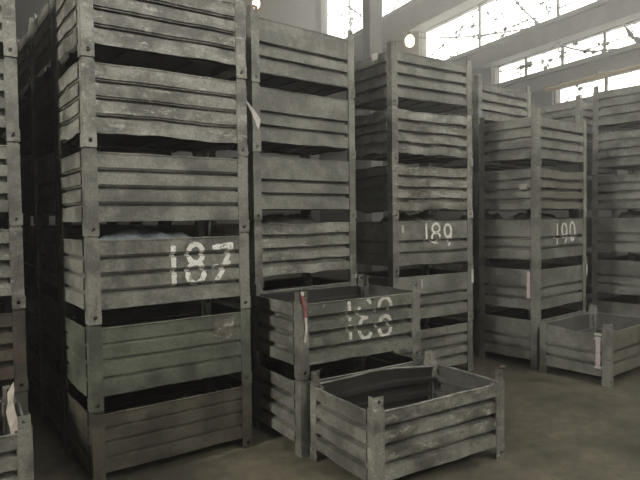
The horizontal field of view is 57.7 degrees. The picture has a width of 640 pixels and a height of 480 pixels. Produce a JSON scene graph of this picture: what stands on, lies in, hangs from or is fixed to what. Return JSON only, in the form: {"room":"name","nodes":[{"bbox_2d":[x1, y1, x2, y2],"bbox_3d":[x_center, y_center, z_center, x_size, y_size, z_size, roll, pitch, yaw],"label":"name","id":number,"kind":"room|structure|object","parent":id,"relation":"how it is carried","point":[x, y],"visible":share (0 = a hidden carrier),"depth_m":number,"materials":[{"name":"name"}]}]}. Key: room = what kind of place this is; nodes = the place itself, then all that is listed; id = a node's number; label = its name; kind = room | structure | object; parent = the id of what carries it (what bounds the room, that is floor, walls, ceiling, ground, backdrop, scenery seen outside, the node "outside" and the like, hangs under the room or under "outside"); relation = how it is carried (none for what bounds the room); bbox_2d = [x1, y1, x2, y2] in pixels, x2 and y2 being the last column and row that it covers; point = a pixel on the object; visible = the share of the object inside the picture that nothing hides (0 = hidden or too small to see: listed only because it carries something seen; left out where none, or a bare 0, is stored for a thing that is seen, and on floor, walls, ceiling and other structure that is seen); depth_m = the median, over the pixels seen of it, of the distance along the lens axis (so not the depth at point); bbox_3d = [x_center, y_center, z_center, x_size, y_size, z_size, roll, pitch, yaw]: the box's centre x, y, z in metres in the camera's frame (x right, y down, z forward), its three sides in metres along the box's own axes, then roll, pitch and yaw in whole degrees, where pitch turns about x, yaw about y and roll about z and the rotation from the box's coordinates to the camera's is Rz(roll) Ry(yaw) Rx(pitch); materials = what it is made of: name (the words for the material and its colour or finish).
{"room":"warehouse","nodes":[
{"label":"warehouse","id":0,"kind":"room"},
{"bbox_2d":[15,0,319,224],"bbox_3d":[-9.519,-6.003,24.293,21.000,14.000,0.300,-2,3,-27],"label":"wall","id":1,"kind":"structure","parent":0,"point":[298,13],"depth_m":27.50,"materials":[{"name":"grey paint"}]},
{"bbox_2d":[251,0,259,7],"bbox_3d":[-3.023,-10.915,26.721,0.340,0.702,0.851,-2,3,-27],"label":"wall lamp","id":2,"kind":"object","parent":1,"relation":"attached to","point":[255,2],"visible":0.64,"depth_m":26.37,"materials":[{"name":"metal"}]},
{"bbox_2d":[28,263,639,479],"bbox_3d":[-2.166,1.538,10.153,21.700,0.150,32.600,-2,3,-27],"label":"floor","id":3,"kind":"structure","parent":0,"point":[560,424],"depth_m":4.58,"materials":[{"name":"concrete"}]},
{"bbox_2d":[0,378,27,415],"bbox_3d":[-2.861,1.369,4.235,1.260,0.668,0.810,-2,3,-34],"label":"crate","id":4,"kind":"object","parent":3,"relation":"on","point":[22,396],"visible":0.2,"depth_m":4.24,"materials":[{"name":"metal"}]},
{"bbox_2d":[0,296,28,391],"bbox_3d":[-2.870,0.769,4.210,1.259,0.668,0.810,-2,3,-34],"label":"crate","id":5,"kind":"object","parent":4,"relation":"on","point":[13,356],"visible":0.92,"depth_m":4.20,"materials":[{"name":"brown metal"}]},
{"bbox_2d":[0,217,25,308],"bbox_3d":[-2.876,0.170,4.188,1.257,0.668,0.810,-2,3,-34],"label":"crate","id":6,"kind":"object","parent":5,"relation":"on","point":[11,238],"visible":0.99,"depth_m":4.17,"materials":[{"name":"metal"}]},
{"bbox_2d":[0,133,22,225],"bbox_3d":[-2.884,-0.430,4.164,1.257,0.668,0.810,-2,3,-34],"label":"crate","id":7,"kind":"object","parent":6,"relation":"on","point":[10,172],"visible":1,"depth_m":4.15,"materials":[{"name":"grey metal"}]},
{"bbox_2d":[0,48,19,144],"bbox_3d":[-2.891,-1.029,4.141,1.259,0.668,0.810,-2,3,-34],"label":"crate","id":8,"kind":"object","parent":7,"relation":"on","point":[9,111],"visible":0.92,"depth_m":4.13,"materials":[{"name":"grey metal"}]},
{"bbox_2d":[0,0,17,59],"bbox_3d":[-2.899,-1.629,4.117,1.257,0.668,0.810,-2,3,-34],"label":"crate","id":9,"kind":"object","parent":8,"relation":"on","point":[7,7],"visible":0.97,"depth_m":4.11,"materials":[{"name":"metal"}]},
{"bbox_2d":[0,382,33,479],"bbox_3d":[-2.459,1.382,3.483,1.266,0.690,0.810,-2,3,-34],"label":"crate","id":10,"kind":"object","parent":3,"relation":"on","point":[16,432],"visible":1,"depth_m":3.48,"materials":[{"name":"grey metal"}]},
{"bbox_2d":[26,334,59,418],"bbox_3d":[-2.308,1.291,6.038,1.257,0.668,0.810,-2,3,-35],"label":"crate","id":11,"kind":"object","parent":3,"relation":"on","point":[35,362],"visible":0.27,"depth_m":5.56,"materials":[{"name":"grey metal"}]},
{"bbox_2d":[24,276,57,354],"bbox_3d":[-2.316,0.692,6.015,1.258,0.668,0.810,-2,3,-35],"label":"crate","id":12,"kind":"object","parent":11,"relation":"on","point":[33,314],"visible":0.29,"depth_m":5.54,"materials":[{"name":"metal"}]},
{"bbox_2d":[22,217,162,289],"bbox_3d":[-2.323,0.092,5.992,1.261,0.668,0.810,-2,3,-35],"label":"crate","id":13,"kind":"object","parent":12,"relation":"on","point":[31,235],"visible":0.23,"depth_m":5.54,"materials":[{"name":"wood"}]},
{"bbox_2d":[20,158,161,223],"bbox_3d":[-2.331,-0.507,5.968,1.257,0.668,0.810,-2,3,-35],"label":"crate","id":14,"kind":"object","parent":13,"relation":"on","point":[29,171],"visible":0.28,"depth_m":5.46,"materials":[{"name":"grey metal"}]},
{"bbox_2d":[18,92,160,164],"bbox_3d":[-2.338,-1.107,5.945,1.258,0.668,0.810,-2,3,-35],"label":"crate","id":15,"kind":"object","parent":14,"relation":"on","point":[27,109],"visible":0.25,"depth_m":5.51,"materials":[{"name":"metal"}]},
{"bbox_2d":[16,17,51,105],"bbox_3d":[-2.345,-1.706,5.922,1.261,0.668,0.810,-2,3,-35],"label":"crate","id":16,"kind":"object","parent":15,"relation":"on","point":[25,46],"visible":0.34,"depth_m":5.42,"materials":[{"name":"grey metal"}]},
{"bbox_2d":[44,350,87,448],"bbox_3d":[-1.784,1.312,5.329,1.262,0.668,0.810,-2,3,-35],"label":"crate","id":17,"kind":"object","parent":3,"relation":"on","point":[55,399],"visible":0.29,"depth_m":4.93,"materials":[{"name":"grey metal"}]},
{"bbox_2d":[42,283,198,374],"bbox_3d":[-1.791,0.713,5.307,1.259,0.668,0.810,-2,3,-35],"label":"crate","id":18,"kind":"object","parent":17,"relation":"on","point":[52,313],"visible":0.26,"depth_m":4.92,"materials":[{"name":"metal"}]},
{"bbox_2d":[39,217,202,299],"bbox_3d":[-1.799,0.114,5.283,1.258,0.668,0.810,-2,3,-35],"label":"crate","id":19,"kind":"object","parent":18,"relation":"on","point":[50,237],"visible":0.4,"depth_m":4.92,"materials":[{"name":"grey metal"}]},
{"bbox_2d":[37,148,196,224],"bbox_3d":[-1.807,-0.486,5.259,1.262,0.668,0.810,-2,3,-35],"label":"crate","id":20,"kind":"object","parent":19,"relation":"on","point":[48,169],"visible":0.27,"depth_m":4.84,"materials":[{"name":"grey metal"}]},
{"bbox_2d":[35,71,195,157],"bbox_3d":[-1.814,-1.085,5.236,1.259,0.668,0.810,-2,3,-35],"label":"crate","id":21,"kind":"object","parent":20,"relation":"on","point":[46,100],"visible":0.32,"depth_m":4.88,"materials":[{"name":"metal"}]},
{"bbox_2d":[33,0,78,89],"bbox_3d":[-1.822,-1.685,5.213,1.258,0.668,0.810,-2,3,-35],"label":"crate","id":22,"kind":"object","parent":21,"relation":"on","point":[44,35],"visible":0.2,"depth_m":4.82,"materials":[{"name":"grey metal"}]},
{"bbox_2d":[65,374,252,479],"bbox_3d":[-1.277,1.377,4.624,1.261,0.581,0.810,-2,3,-35],"label":"crate","id":23,"kind":"object","parent":3,"relation":"on","point":[134,428],"visible":0.91,"depth_m":4.34,"materials":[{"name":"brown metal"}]},
{"bbox_2d":[63,299,251,413],"bbox_3d":[-1.284,0.812,4.602,1.264,0.668,0.810,-2,3,-35],"label":"crate","id":24,"kind":"object","parent":23,"relation":"on","point":[137,348],"visible":0.96,"depth_m":4.30,"materials":[{"name":"metal"}]},
{"bbox_2d":[61,223,250,325],"bbox_3d":[-1.294,0.213,4.578,1.257,0.668,0.810,-2,3,-35],"label":"crate","id":25,"kind":"object","parent":24,"relation":"on","point":[122,273],"visible":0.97,"depth_m":4.22,"materials":[{"name":"grey metal"}]},
{"bbox_2d":[84,227,187,297],"bbox_3d":[-1.351,0.163,4.486,0.820,0.530,0.540,-2,3,-35],"label":"heap","id":26,"kind":"object","parent":25,"relation":"on","point":[126,233],"visible":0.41,"depth_m":4.36,"materials":[{"name":"grey"}]},
{"bbox_2d":[58,138,248,236],"bbox_3d":[-1.300,-0.387,4.555,1.257,0.668,0.810,-2,3,-35],"label":"crate","id":27,"kind":"object","parent":25,"relation":"on","point":[104,186],"visible":1,"depth_m":4.20,"materials":[{"name":"grey metal"}]},
{"bbox_2d":[56,47,259,156],"bbox_3d":[-1.262,-0.987,4.524,1.332,0.668,0.875,-2,3,-35],"label":"crate","id":28,"kind":"object","parent":27,"relation":"on","point":[118,107],"visible":1,"depth_m":4.22,"materials":[{"name":"metal"}]},
{"bbox_2d":[54,0,246,79],"bbox_3d":[-1.313,-1.586,4.509,1.262,0.668,0.810,-2,3,-35],"label":"crate","id":29,"kind":"object","parent":28,"relation":"on","point":[205,38],"visible":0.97,"depth_m":4.25,"materials":[{"name":"metal"}]},
{"bbox_2d":[213,354,275,421],"bbox_3d":[-0.345,1.274,5.856,1.257,0.668,0.810,-3,3,-40],"label":"crate","id":30,"kind":"object","parent":3,"relation":"on","point":[265,357],"visible":0.05,"depth_m":5.24,"materials":[{"name":"grey metal"}]},
{"bbox_2d":[211,273,355,355],"bbox_3d":[-0.352,0.670,5.833,1.257,0.668,0.810,-3,3,-40],"label":"crate","id":31,"kind":"object","parent":30,"relation":"on","point":[306,281],"visible":0.18,"depth_m":6.14,"materials":[{"name":"grey metal"}]},
{"bbox_2d":[209,213,356,287],"bbox_3d":[-0.358,0.067,5.811,1.262,0.668,0.810,-3,3,-40],"label":"crate","id":32,"kind":"object","parent":31,"relation":"on","point":[275,249],"visible":0.75,"depth_m":5.48,"materials":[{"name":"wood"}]},
{"bbox_2d":[249,213,315,270],"bbox_3d":[-0.361,0.005,5.806,0.920,0.546,0.520,-3,3,-40],"label":"heap","id":33,"kind":"object","parent":32,"relation":"on","point":[297,218],"visible":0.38,"depth_m":5.62,"materials":[{"name":"grey"}]},
{"bbox_2d":[210,145,355,220],"bbox_3d":[-0.368,-0.537,5.786,1.257,0.668,0.810,-3,3,-40],"label":"crate","id":34,"kind":"object","parent":32,"relation":"on","point":[305,185],"visible":0.73,"depth_m":5.45,"materials":[{"name":"grey metal"}]},
{"bbox_2d":[208,75,355,158],"bbox_3d":[-0.375,-1.140,5.762,1.259,0.668,0.810,-3,3,-40],"label":"crate","id":35,"kind":"object","parent":34,"relation":"on","point":[302,125],"visible":0.62,"depth_m":5.46,"materials":[{"name":"grey metal"}]},
{"bbox_2d":[220,4,354,98],"bbox_3d":[-0.382,-1.744,5.739,1.258,0.668,0.810,-3,3,-40],"label":"crate","id":36,"kind":"object","parent":35,"relation":"on","point":[281,56],"visible":0.59,"depth_m":5.43,"materials":[{"name":"grey metal"}]},
{"bbox_2d":[253,351,419,457],"bbox_3d":[0.149,1.298,5.085,1.259,0.668,0.810,-2,3,-33],"label":"crate","id":37,"kind":"object","parent":3,"relation":"on","point":[281,400],"visible":0.44,"depth_m":4.85,"materials":[{"name":"grey metal"}]},
{"bbox_2d":[252,274,420,379],"bbox_3d":[0.141,0.696,5.062,1.268,0.672,0.833,-2,3,-33],"label":"crate","id":38,"kind":"object","parent":37,"relation":"on","point":[306,327],"visible":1,"depth_m":4.76,"materials":[{"name":"grey metal"}]},
{"bbox_2d":[363,0,383,271],"bbox_3d":[1.417,-5.808,15.786,0.509,14.000,0.509,-2,3,-27],"label":"column","id":39,"kind":"structure","parent":3,"relation":"on","point":[372,24],"depth_m":15.68,"materials":[{"name":"concrete"}]},
{"bbox_2d":[310,350,504,479],"bbox_3d":[0.658,1.318,4.391,1.261,0.668,0.810,-2,3,-32],"label":"crate","id":40,"kind":"object","parent":3,"relation":"on","point":[387,423],"visible":1,"depth_m":4.17,"materials":[{"name":"metal"}]},
{"bbox_2d":[391,315,472,370],"bbox_3d":[1.077,1.216,6.868,1.256,0.668,0.810,-2,3,-34],"label":"crate","id":41,"kind":"object","parent":3,"relation":"on","point":[451,339],"visible":0.38,"depth_m":6.73,"materials":[{"name":"grey metal"}]},
{"bbox_2d":[348,264,473,319],"bbox_3d":[1.071,0.617,6.842,1.260,0.668,0.821,-2,3,-34],"label":"crate","id":42,"kind":"object","parent":41,"relation":"on","point":[443,291],"visible":0.61,"depth_m":6.65,"materials":[{"name":"grey metal"}]},
{"bbox_2d":[348,213,472,275],"bbox_3d":[1.061,0.017,6.821,1.258,0.668,0.810,-2,3,-34],"label":"crate","id":43,"kind":"object","parent":42,"relation":"on","point":[441,241],"visible":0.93,"depth_m":6.45,"materials":[{"name":"grey metal"}]},
{"bbox_2d":[380,212,438,248],"bbox_3d":[1.060,-0.052,6.818,0.920,0.562,0.520,-2,3,-34],"label":"heap","id":44,"kind":"object","parent":43,"relation":"on","point":[403,217],"visible":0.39,"depth_m":6.69,"materials":[{"name":"grey"}]},
{"bbox_2d":[347,157,472,219],"bbox_3d":[1.052,-0.582,6.796,1.258,0.668,0.810,-2,3,-34],"label":"crate","id":45,"kind":"object","parent":43,"relation":"on","point":[392,188],"visible":0.96,"depth_m":6.44,"materials":[{"name":"metal"}]},
{"bbox_2d":[347,100,472,166],"bbox_3d":[1.046,-1.181,6.766,1.288,0.668,0.834,-2,3,-34],"label":"crate","id":46,"kind":"object","parent":45,"relation":"on","point":[421,138],"visible":0.91,"depth_m":6.44,"materials":[{"name":"metal"}]},
{"bbox_2d":[346,41,472,114],"bbox_3d":[1.037,-1.781,6.750,1.264,0.668,0.810,-2,3,-34],"label":"crate","id":47,"kind":"object","parent":46,"relation":"on","point":[416,83],"visible":0.94,"depth_m":6.43,"materials":[{"name":"grey metal"}]},
{"bbox_2d":[443,300,508,353],"bbox_3d":[2.333,1.141,8.378,1.260,0.668,0.810,-2,3,-38],"label":"crate","id":48,"kind":"object","parent":3,"relation":"on","point":[462,316],"visible":0.08,"depth_m":7.81,"materials":[{"name":"grey metal"}]},
{"bbox_2d":[432,257,526,308],"bbox_3d":[2.326,0.542,8.355,1.258,0.668,0.810,-2,3,-38],"label":"crate","id":49,"kind":"object","parent":48,"relation":"on","point":[460,265],"visible":0.18,"depth_m":7.98,"materials":[{"name":"metal"}]},
{"bbox_2d":[472,212,526,262],"bbox_3d":[2.319,-0.058,8.332,1.257,0.668,0.810,-2,3,-38],"label":"crate","id":50,"kind":"object","parent":49,"relation":"on","point":[475,221],"visible":0.08,"depth_m":7.67,"materials":[{"name":"grey metal"}]},
{"bbox_2d":[431,172,526,217],"bbox_3d":[2.310,-0.657,8.308,1.260,0.668,0.810,-2,3,-38],"label":"crate","id":51,"kind":"object","parent":50,"relation":"on","point":[475,176],"visible":0.09,"depth_m":7.66,"materials":[{"name":"metal"}]},
{"bbox_2d":[431,126,526,171],"bbox_3d":[2.303,-1.257,8.284,1.258,0.668,0.810,-2,3,-38],"label":"crate","id":52,"kind":"object","parent":51,"relation":"on","point":[461,163],"visible":0.18,"depth_m":7.84,"materials":[{"name":"grey metal"}]},
{"bbox_2d":[439,74,530,128],"bbox_3d":[2.296,-1.856,8.262,1.257,0.668,0.810,-2,3,-38],"label":"crate","id":53,"kind":"object","parent":52,"relation":"on","point":[495,103],"visible":0.58,"depth_m":7.87,"materials":[{"name":"metal"}]},
{"bbox_2d":[459,212,502,252],"bbox_3d":[2.317,-0.121,8.329,0.920,0.550,0.520,-2,3,-38],"label":"heap","id":54,"kind":"object","parent":50,"relation":"on","point":[488,216],"visible":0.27,"depth_m":8.20,"materials":[{"name":"grey"}]},
{"bbox_2d":[479,302,585,368],"bbox_3d":[2.778,1.167,7.569,1.260,0.668,0.810,-3,3,-40],"label":"crate","id":55,"kind":"object","parent":3,"relation":"on","point":[511,331],"visible":0.63,"depth_m":7.24,"materials":[{"name":"grey metal"}]},
{"bbox_2d":[479,257,587,318],"bbox_3d":[2.770,0.568,7.545,1.270,0.668,0.829,-3,3,-40],"label":"crate","id":56,"kind":"object","parent":55,"relation":"on","point":[516,285],"visible":0.95,"depth_m":7.21,"materials":[{"name":"grey metal"}]},
{"bbox_2d":[479,211,586,267],"bbox_3d":[2.764,-0.032,7.523,1.257,0.668,0.810,-3,3,-40],"label":"crate","id":57,"kind":"object","parent":56,"relation":"on","point":[535,239],"visible":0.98,"depth_m":7.15,"materials":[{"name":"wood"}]},
{"bbox_2d":[508,213,557,219],"bbox_3d":[2.762,-0.092,7.520,0.920,0.544,0.520,-3,3,-40],"label":"heap","id":58,"kind":"object","parent":57,"relation":"on","point":[519,216],"visible":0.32,"depth_m":7.40,"materials":[{"name":"grey"}]},
{"bbox_2d":[479,166,586,217],"bbox_3d":[2.753,-0.631,7.497,1.264,0.668,0.810,-3,3,-40],"label":"crate","id":59,"kind":"object","parent":57,"relation":"on","point":[535,189],"visible":1,"depth_m":7.14,"materials":[{"name":"grey metal"}]},
{"bbox_2d":[478,108,586,170],"bbox_3d":[2.747,-1.231,7.474,1.259,0.668,0.810,-3,3,-40],"label":"crate","id":60,"kind":"object","parent":59,"relation":"on","point":[535,140],"visible":0.98,"depth_m":7.15,"materials":[{"name":"grey metal"}]},
{"bbox_2d":[559,286,615,312],"bbox_3d":[4.273,1.063,9.747,1.256,0.668,0.810,-2,3,-38],"label":"crate","id":61,"kind":"object","parent":3,"relation":"on","point":[588,288],"visible":0.09,"depth_m":9.30,"materials":[{"name":"grey metal"}]},
{"bbox_2d":[541,251,615,284],"bbox_3d":[4.265,0.464,9.724,1.256,0.668,0.810,-2,3,-38],"label":"crate","id":62,"kind":"object","parent":61,"relation":"on","point":[568,259],"visible":0.27,"depth_m":9.28,"materials":[{"name":"metal"}]},
{"bbox_2d":[558,212,616,247],"bbox_3d":[4.257,-0.136,9.700,1.258,0.668,0.810,-2,3,-38],"label":"crate","id":63,"kind":"object","parent":62,"relation":"on","point":[571,214],"visible":0.15,"depth_m":9.25,"materials":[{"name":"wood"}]},
{"bbox_2d":[541,180,616,215],"bbox_3d":[4.250,-0.735,9.677,1.256,0.668,0.810,-2,3,-38],"label":"crate","id":64,"kind":"object","parent":63,"relation":"on","point":[589,182],"visible":0.07,"depth_m":9.22,"materials":[{"name":"metal"}]},
{"bbox_2d":[540,141,616,175],"bbox_3d":[4.242,-1.335,9.653,1.256,0.668,0.810,-2,3,-38],"label":"crate","id":65,"kind":"object","parent":64,"relation":"on","point":[566,167],"visible":0.17,"depth_m":9.21,"materials":[{"name":"grey metal"}]},
{"bbox_2d":[533,95,616,140],"bbox_3d":[4.234,-1.934,9.629,1.258,0.668,0.810,-2,3,-38],"label":"crate","id":66,"kind":"object","parent":65,"relation":"on","point":[574,112],"visible":0.41,"depth_m":9.15,"materials":[{"name":"metal"}]},
{"bbox_2d":[539,304,639,387],"bbox_3d":[3.273,1.191,6.806,1.267,0.668,0.810,-3,3,-39],"label":"crate","id":67,"kind":"object","parent":3,"relation":"on","point":[573,343],"visible":1,"depth_m":6.46,"materials":[{"name":"grey metal"}]},
{"bbox_2d":[592,294,639,331],"bbox_3d":[4.715,1.103,8.592,1.261,0.668,0.810,-2,3,-38],"label":"crate","id":68,"kind":"object","parent":3,"relation":"on","point":[621,304],"visible":0.41,"depth_m":8.35,"materials":[{"name":"grey metal"}]},
{"bbox_2d":[591,252,639,297],"bbox_3d":[4.707,0.503,8.568,1.260,0.668,0.810,-2,3,-38],"label":"crate","id":69,"kind":"object","parent":68,"relation":"on","point":[618,274],"visible":0.99,"depth_m":8.26,"materials":[{"name":"grey metal"}]},
{"bbox_2d":[591,211,639,256],"bbox_3d":[4.699,-0.096,8.544,1.263,0.668,0.810,-2,3,-38],"label":"crate","id":70,"kind":"object","parent":69,"relation":"on","point":[609,233],"visible":0.98,"depth_m":8.21,"materials":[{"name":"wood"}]},
{"bbox_2d":[592,173,639,215],"bbox_3d":[4.692,-0.696,8.522,1.256,0.668,0.810,-2,3,-38],"label":"crate","id":71,"kind":"object","parent":70,"relation":"on","point":[614,192],"visible":0.97,"depth_m":8.20,"materials":[{"name":"grey metal"}]},
{"bbox_2d":[592,129,639,174],"bbox_3d":[4.685,-1.295,8.499,1.261,0.668,0.810,-2,3,-38],"label":"crate","id":72,"kind":"object","parent":71,"relation":"on","point":[615,150],"visible":0.98,"depth_m":8.20,"materials":[{"name":"metal"}]},
{"bbox_2d":[592,85,639,132],"bbox_3d":[4.677,-1.895,8.475,1.262,0.668,0.810,-2,3,-38],"label":"crate","id":73,"kind":"object","parent":72,"relation":"on","point":[615,109],"visible":0.94,"depth_m":8.19,"materials":[{"name":"grey metal"}]},
{"bbox_2d":[616,211,639,217],"bbox_3d":[4.699,-0.164,8.543,0.920,0.558,0.520,-2,3,-38],"label":"heap","id":74,"kind":"object","parent":70,"relation":"on","point":[631,214],"visible":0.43,"depth_m":8.41,"materials":[{"name":"grey"}]},
{"bbox_3d":[-2.833,1.270,6.747,1.257,0.668,0.810,-2,3,-35],"label":"crate","id":75,"kind":"object","parent":3,"relation":"on","visible":0},
{"bbox_2d":[17,277,57,336],"bbox_3d":[-2.841,0.671,6.723,1.263,0.668,0.810,-2,3,-35],"label":"crate","id":76,"kind":"object","parent":75,"relation":"on","point":[33,279],"visible":0.02,"depth_m":6.81,"materials":[{"name":"metal"}]},
{"bbox_2d":[9,219,133,278],"bbox_3d":[-2.847,0.071,6.700,1.258,0.668,0.810,-2,3,-35],"label":"crate","id":77,"kind":"object","parent":76,"relation":"on","point":[113,222],"visible":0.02,"depth_m":7.10,"materials":[{"name":"grey metal"}]},
{"bbox_3d":[-2.856,-0.528,6.676,1.257,0.668,0.810,-2,3,-35],"label":"crate","id":78,"kind":"object","parent":77,"relation":"on","visible":0},
{"bbox_2d":[12,135,53,165],"bbox_3d":[-2.864,-1.128,6.652,1.263,0.668,0.810,-2,3,-35],"label":"crate","id":79,"kind":"object","parent":78,"relation":"on","point":[29,157],"visible":0.02,"depth_m":6.38,"materials":[{"name":"metal"}]},
{"bbox_2d":[317,0,639,265],"bbox_3d":[7.181,-5.841,14.752,0.352,14.000,32.300,-2,3,-27],"label":"wall","id":80,"kind":"structure","parent":0,"point":[543,98],"depth_m":20.61,"materials":[{"name":"grey paint"}]},
{"bbox_2d":[323,0,349,34],"bbox_3d":[0.760,-10.626,27.212,0.060,3.650,2.600,-2,3,-27],"label":"window","id":81,"kind":"structure","parent":80,"relation":"in","point":[323,0],"depth_m":27.95,"materials":[{"name":"metal"}]},
{"bbox_2d":[337,4,362,36],"bbox_3d":[1.755,-9.838,24.043,0.123,1.829,5.010,-2,3,-27],"label":"rod","id":82,"kind":"object","parent":80,"relation":"attached to","point":[362,4],"visible":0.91,"depth_m":24.81,"materials":[{"name":"metal"}]},
{"bbox_2d":[341,0,362,16],"bbox_3d":[1.215,-10.554,25.876,0.129,3.335,4.624,-2,3,-27],"label":"rod","id":83,"kind":"object","parent":80,"relation":"attached to","point":[349,7],"visible":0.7,"depth_m":25.55,"materials":[{"name":"metal"}]},
{"bbox_2d":[349,0,362,29],"bbox_3d":[1.922,-10.549,24.888,0.060,3.650,2.600,-2,3,-27],"label":"window","id":84,"kind":"structure","parent":80,"relation":"in","point":[351,23],"depth_m":26.03,"materials":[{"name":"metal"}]},
{"bbox_2d":[381,0,403,16],"bbox_3d":[3.085,-10.473,22.563,0.060,3.650,2.600,-2,3,-27],"label":"window","id":85,"kind":"structure","parent":80,"relation":"in","point":[381,0],"depth_m":23.73,"materials":[{"name":"metal"}]},
{"bbox_2d":[405,29,424,46],"bbox_3d":[3.434,-7.244,20.849,0.851,0.702,0.340,-2,3,-27],"label":"wall lamp","id":86,"kind":"object","parent":80,"relation":"attached to","point":[409,41],"visible":1,"depth_m":20.64,"materials":[{"name":"metal"}]},
{"bbox_2d":[345,0,494,62],"bbox_3d":[6.967,-7.902,14.410,0.920,0.950,32.000,-2,3,-27],"label":"trim","id":87,"kind":"structure","parent":80,"relation":"attached to","point":[422,15],"depth_m":20.87,"materials":[{"name":"paint"}]},
{"bbox_2d":[421,4,478,58],"bbox_3d":[4.449,-6.825,20.065,0.060,1.580,3.100,-2,3,-27],"label":"window","id":88,"kind":"structure","parent":80,"relation":"in","point":[459,15],"depth_m":20.05,"materials":[{"name":"glass"}]},
{"bbox_2d":[430,0,488,56],"bbox_3d":[4.400,-6.787,18.754,0.122,1.179,3.210,-2,3,-27],"label":"rod","id":89,"kind":"object","parent":80,"relation":"attached to","point":[462,26],"visible":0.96,"depth_m":18.57,"materials":[{"name":"metal"}]},
{"bbox_2d":[419,28,525,38],"bbox_3d":[4.821,-6.699,18.908,0.108,1.291,5.322,-2,3,-27],"label":"rod","id":90,"kind":"object","parent":80,"relation":"attached to","point":[472,36],"visible":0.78,"depth_m":18.63,"materials":[{"name":"metal"}]},
{"bbox_2d":[343,0,639,111],"bbox_3d":[7.042,-5.565,14.524,0.821,0.570,32.000,-2,3,-27],"label":"beam","id":91,"kind":"structure","parent":80,"relation":"attached to","point":[600,15],"depth_m":15.48,"materials":[{"name":"concrete"}]},
{"bbox_2d":[445,0,549,34],"bbox_3d":[5.952,-6.625,16.238,0.131,0.443,7.701,-2,3,-27],"label":"rod","id":92,"kind":"object","parent":80,"relation":"attached to","point":[540,3],"visible":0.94,"depth_m":17.34,"materials":[{"name":"metal"}]},
{"bbox_2d":[494,57,524,84],"bbox_3d":[5.744,-5.028,17.584,0.060,0.710,1.300,-2,3,-27],"label":"window","id":93,"kind":"structure","parent":80,"relation":"in","point":[498,66],"depth_m":17.67,"materials":[{"name":"glass"}]},
{"bbox_2d":[386,42,639,117],"bbox_3d":[7.079,-4.352,14.582,0.771,0.440,32.000,-2,3,-27],"label":"trim","id":94,"kind":"structure","parent":80,"relation":"attached to","point":[626,56],"depth_m":14.87,"materials":[{"name":"concrete"}]},
{"bbox_2d":[455,0,577,44],"bbox_3d":[5.672,-6.072,16.004,0.122,0.223,5.901,-2,3,-27],"label":"rod","id":95,"kind":"object","parent":80,"relation":"attached to","point":[534,18],"visible":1,"depth_m":16.34,"materials":[{"name":"metal"}]},
{"bbox_2d":[479,0,557,45],"bbox_3d":[5.834,-6.734,17.293,0.062,1.580,3.100,-2,3,-26],"label":"window","id":96,"kind":"structure","parent":80,"relation":"in","point":[496,1],"depth_m":17.87,"materials":[{"name":"metal"}]},
{"bbox_2d":[515,0,538,24],"bbox_3d":[5.893,-6.699,16.754,0.126,1.535,1.354,-2,3,-27],"label":"rod","id":97,"kind":"object","parent":80,"relation":"attached to","point":[517,2],"visible":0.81,"depth_m":16.71,"materials":[{"name":"metal"}]},
{"bbox_2d":[511,40,560,71],"bbox_3d":[5.886,-5.004,15.906,0.125,0.454,1.729,-2,3,-28],"label":"rod","id":98,"kind":"object","parent":80,"relation":"attached to","point":[529,63],"visible":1,"depth_m":16.00,"materials":[{"name":"metal"}]},
{"bbox_2d":[525,46,561,74],"bbox_3d":[6.325,-4.990,16.422,0.060,0.710,1.300,-2,3,-27],"label":"window","id":99,"kind":"structure","parent":80,"relation":"in","point":[560,51],"depth_m":16.43,"materials":[{"name":"glass"}]},
{"bbox_2d":[498,31,639,71],"bbox_3d":[6.507,-4.893,15.286,0.126,0.245,5.002,-2,3,-27],"label":"rod","id":100,"kind":"object","parent":80,"relation":"attached to","point":[603,43],"visible":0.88,"depth_m":14.77,"materials":[{"name":"metal"}]},
{"bbox_2d":[558,0,594,15],"bbox_3d":[7.220,-6.643,14.522,0.061,1.580,3.100,-2,3,-27],"label":"window","id":101,"kind":"structure","parent":80,"relation":"in","point":[559,9],"depth_m":15.88,"materials":[{"name":"metal"}]},
{"bbox_2d":[554,77,605,103],"bbox_3d":[6.875,-3.935,15.389,0.060,0.450,1.600,-2,3,-27],"label":"window","id":102,"kind":"structure","parent":80,"relation":"in","point":[580,88],"depth_m":15.46,"materials":[{"name":"glass"}]},
{"bbox_2d":[562,31,603,64],"bbox_3d":[6.907,-4.952,15.259,0.060,0.710,1.300,-2,3,-27],"label":"window","id":103,"kind":"structure","parent":80,"relation":"in","point":[599,33],"depth_m":15.42,"materials":[{"name":"metal"}]},
{"bbox_2d":[559,44,615,53],"bbox_3d":[6.851,-4.940,14.953,0.126,0.646,1.719,-2,3,-27],"label":"rod","id":104,"kind":"object","parent":80,"relation":"attached to","point":[562,45],"visible":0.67,"depth_m":14.79,"materials":[{"name":"metal"}]},
{"bbox_2d":[545,64,639,91],"bbox_3d":[8.639,-3.924,10.678,0.212,0.189,11.200,-2,3,-27],"label":"pipe","id":105,"kind":"object","parent":80,"relation":"attached to","point":[599,74],"visible":1,"depth_m":14.24,"materials":[{"name":"metal"}]},
{"bbox_2d":[605,69,638,90],"bbox_3d":[7.590,-3.888,13.958,0.060,0.450,1.600,-2,3,-27],"label":"window","id":106,"kind":"structure","parent":80,"relation":"in","point":[606,88],"depth_m":14.63,"materials":[{"name":"glass"}]},
{"bbox_2d":[604,19,639,51],"bbox_3d":[7.488,-4.913,14.097,0.060,0.710,1.300,-2,3,-27],"label":"window","id":107,"kind":"structure","parent":80,"relation":"in","point":[634,21],"depth_m":14.28,"materials":[{"name":"glass"}]},
{"bbox_2d":[623,23,639,42],"bbox_3d":[7.424,-4.925,13.790,0.116,0.582,0.528,-2,3,-29],"label":"rod","id":108,"kind":"object","parent":80,"relation":"attached to","point":[636,39],"visible":0.92,"depth_m":13.79,"materials":[{"name":"metal"}]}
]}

